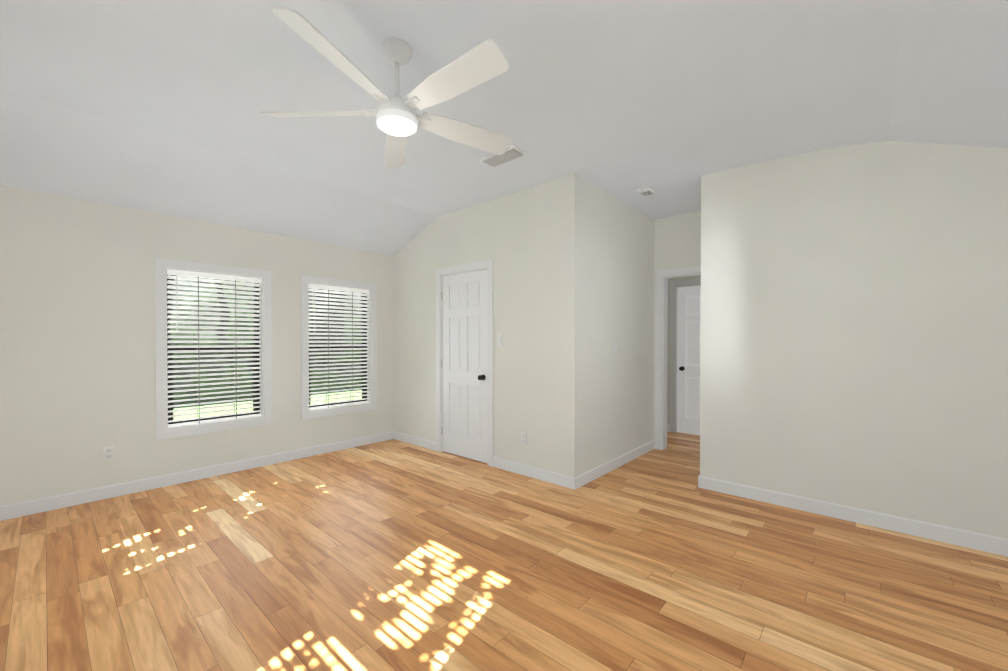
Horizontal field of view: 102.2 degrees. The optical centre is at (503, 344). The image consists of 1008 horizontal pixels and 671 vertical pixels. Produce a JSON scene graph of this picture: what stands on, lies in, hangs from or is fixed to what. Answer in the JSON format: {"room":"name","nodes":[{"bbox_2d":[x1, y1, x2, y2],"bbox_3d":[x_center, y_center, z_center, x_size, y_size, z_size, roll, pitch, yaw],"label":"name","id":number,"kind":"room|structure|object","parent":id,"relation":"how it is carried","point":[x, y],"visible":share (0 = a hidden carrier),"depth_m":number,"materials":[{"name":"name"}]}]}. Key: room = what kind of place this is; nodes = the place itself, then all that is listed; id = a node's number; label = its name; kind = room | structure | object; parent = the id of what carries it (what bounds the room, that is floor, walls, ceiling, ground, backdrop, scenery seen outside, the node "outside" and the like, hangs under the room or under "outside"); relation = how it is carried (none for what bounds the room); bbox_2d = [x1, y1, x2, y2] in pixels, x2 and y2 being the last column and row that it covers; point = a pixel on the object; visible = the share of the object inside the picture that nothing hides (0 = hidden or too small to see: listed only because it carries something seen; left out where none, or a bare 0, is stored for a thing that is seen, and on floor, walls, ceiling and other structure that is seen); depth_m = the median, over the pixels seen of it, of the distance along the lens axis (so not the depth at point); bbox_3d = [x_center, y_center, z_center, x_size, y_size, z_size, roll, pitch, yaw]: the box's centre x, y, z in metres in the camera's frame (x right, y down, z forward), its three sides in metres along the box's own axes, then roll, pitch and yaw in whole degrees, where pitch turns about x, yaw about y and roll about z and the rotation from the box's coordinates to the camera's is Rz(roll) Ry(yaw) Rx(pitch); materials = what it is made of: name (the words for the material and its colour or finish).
{"room":"empty bedroom","nodes":[
{"label":"empty bedroom","id":0,"kind":"room"},
{"bbox_2d":[0,185,393,505],"bbox_3d":[-1.645,-0.260,5.200,0.150,3.000,6.700,0,1,41],"label":"wall","id":1,"kind":"structure","parent":0,"point":[77,340],"depth_m":3.33,"materials":[{"name":"beige paint"}]},
{"bbox_2d":[103,445,114,460],"bbox_3d":[-3.217,0.889,3.308,0.010,0.115,0.070,0,1,41],"label":"electrical outlet","id":2,"kind":"object","parent":1,"relation":"attached to","point":[108,453],"visible":1,"depth_m":3.31,"materials":[{"name":"white plastic"}]},
{"bbox_2d":[155,258,271,439],"bbox_3d":[-2.768,0.040,3.912,0.160,1.580,0.920,0,1,41],"label":"window","id":3,"kind":"structure","parent":1,"relation":"in","point":[168,426],"depth_m":3.85,"materials":[{"name":"white paint"}]},
{"bbox_2d":[301,275,376,419],"bbox_3d":[-1.962,0.033,4.824,0.160,1.580,0.915,0,1,41],"label":"window","id":4,"kind":"structure","parent":1,"relation":"in","point":[368,366],"depth_m":4.79,"materials":[{"name":"white paint"}]},
{"bbox_2d":[393,174,581,476],"bbox_3d":[-0.377,-0.254,4.453,2.740,3.000,0.120,0,1,41],"label":"wall","id":5,"kind":"structure","parent":0,"point":[528,241],"depth_m":3.92,"materials":[{"name":"beige paint"}]},
{"bbox_2d":[441,269,487,462],"bbox_3d":[-0.452,0.230,4.433,0.738,2.016,0.109,0,1,41],"label":"closet door","id":6,"kind":"structure","parent":5,"relation":"in","point":[465,364],"depth_m":4.42,"materials":[{"name":"white paint"}]},
{"bbox_2d":[436,259,493,466],"bbox_3d":[-0.409,0.191,4.474,0.900,2.110,0.140,0,1,41],"label":"door frame","id":7,"kind":"structure","parent":5,"relation":"attached to","point":[487,264],"depth_m":4.47,"materials":[{"name":"white paint"}]},
{"bbox_2d":[497,334,501,345],"bbox_3d":[-0.046,-0.042,4.074,0.070,0.115,0.012,0,1,41],"label":"light switch","id":8,"kind":"object","parent":5,"relation":"attached to","point":[499,339],"visible":1,"depth_m":4.07,"materials":[{"name":"white plastic"}]},
{"bbox_2d":[521,432,526,444],"bbox_3d":[0.187,0.900,3.877,0.070,0.115,0.010,0,1,41],"label":"electrical outlet","id":9,"kind":"object","parent":5,"relation":"attached to","point":[523,438],"visible":1,"depth_m":3.87,"materials":[{"name":"white plastic"}]},
{"bbox_2d":[0,432,1007,670],"bbox_3d":[0.468,1.304,3.344,5.790,0.100,6.700,0,1,41],"label":"floor","id":10,"kind":"structure","parent":0,"point":[392,555],"depth_m":2.18,"materials":[{"name":"brown wood"}]},
{"bbox_2d":[0,0,1007,255],"bbox_3d":[0.468,-1.440,3.324,5.890,0.912,6.800,0,1,41],"label":"ceiling","id":11,"kind":"structure","parent":0,"point":[156,106],"depth_m":2.35,"materials":[{"name":"white paint"}]},
{"bbox_2d":[260,7,512,169],"bbox_3d":[-0.491,-1.260,1.988,1.249,0.393,1.286,0,1,41],"label":"fan","id":12,"kind":"object","parent":11,"relation":"hanging from","point":[398,119],"visible":1,"depth_m":1.92,"materials":[{"name":"white plastic"}]},
{"bbox_2d":[479,145,526,166],"bbox_3d":[-0.014,-1.454,3.163,0.360,0.022,0.160,0,1,41],"label":"ceiling vent","id":13,"kind":"object","parent":11,"relation":"in","point":[512,152],"visible":1,"depth_m":3.15,"materials":[{"name":"white metal"}]},
{"bbox_2d":[636,186,656,195],"bbox_3d":[1.359,-1.453,3.872,0.150,0.034,0.150,0,1,41],"label":"smoke detector","id":14,"kind":"object","parent":11,"relation":"attached to","point":[648,190],"visible":0.98,"depth_m":3.84,"materials":[{"name":"white plastic"}]},
{"bbox_2d":[582,178,654,473],"bbox_3d":[1.234,-0.253,4.298,0.120,3.000,1.780,0,1,41],"label":"wall","id":15,"kind":"structure","parent":0,"point":[618,240],"depth_m":4.08,"materials":[{"name":"beige paint"}]},
{"bbox_2d":[614,341,616,352],"bbox_3d":[1.118,0.029,4.069,0.012,0.115,0.070,0,1,41],"label":"light switch","id":16,"kind":"object","parent":15,"relation":"attached to","point":[615,346],"visible":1,"depth_m":4.06,"materials":[{"name":"white plastic"}]},
{"bbox_2d":[654,211,700,439],"bbox_3d":[1.832,-0.257,4.877,5.490,3.000,0.120,0,1,41],"label":"wall","id":17,"kind":"structure","parent":0,"point":[677,241],"depth_m":4.67,"materials":[{"name":"beige paint"}]},
{"bbox_2d":[656,266,700,449],"bbox_3d":[2.188,0.190,4.565,0.900,2.110,0.156,0,1,41],"label":"door frame","id":18,"kind":"structure","parent":17,"relation":"attached to","point":[662,276],"depth_m":4.78,"materials":[{"name":"white paint"}]},
{"bbox_2d":[667,275,700,424],"bbox_3d":[2.514,-0.263,5.649,5.490,3.000,0.120,0,1,41],"label":"wall","id":19,"kind":"structure","parent":0,"point":[668,335],"depth_m":5.74,"materials":[{"name":"beige paint"}]},
{"bbox_2d":[670,279,700,432],"bbox_3d":[2.717,0.183,5.462,0.900,2.110,0.140,0,1,41],"label":"door frame","id":20,"kind":"structure","parent":19,"relation":"attached to","point":[674,286],"depth_m":5.67,"materials":[{"name":"white paint"}]},
{"bbox_2d":[677,286,700,434],"bbox_3d":[2.681,0.223,5.415,0.738,2.016,0.109,0,1,41],"label":"hall door","id":21,"kind":"structure","parent":19,"relation":"in","point":[688,351],"depth_m":5.57,"materials":[{"name":"white paint"}]},
{"bbox_2d":[700,141,1007,538],"bbox_3d":[2.483,-0.243,2.941,1.950,3.000,0.120,0,1,41],"label":"wall","id":22,"kind":"structure","parent":0,"point":[854,330],"depth_m":2.83,"materials":[{"name":"beige paint"}]},
{"bbox_2d":[0,424,1007,556],"bbox_3d":[0.412,1.203,3.280,5.490,0.103,6.230,0,1,41],"label":"baseboard","id":23,"kind":"structure","parent":22,"relation":"attached to","point":[971,539],"depth_m":3.33,"materials":[{"name":"white paint"}]},
{"label":"outside","id":24,"kind":"structure","parent":0,"visible":0},
{"bbox_2d":[173,387,361,419],"bbox_3d":[0.053,1.704,-0.182,80.000,0.050,80.000,0,1,41],"label":"ground","id":25,"kind":"structure","parent":24,"point":[238,406],"depth_m":10.61,"materials":[{"name":"green plant"}]},
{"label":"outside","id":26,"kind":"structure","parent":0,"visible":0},
{"bbox_2d":[170,275,361,404],"bbox_3d":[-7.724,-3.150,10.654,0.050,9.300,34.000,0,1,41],"label":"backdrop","id":27,"kind":"structure","parent":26,"point":[212,367],"depth_m":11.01,"materials":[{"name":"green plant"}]}
]}

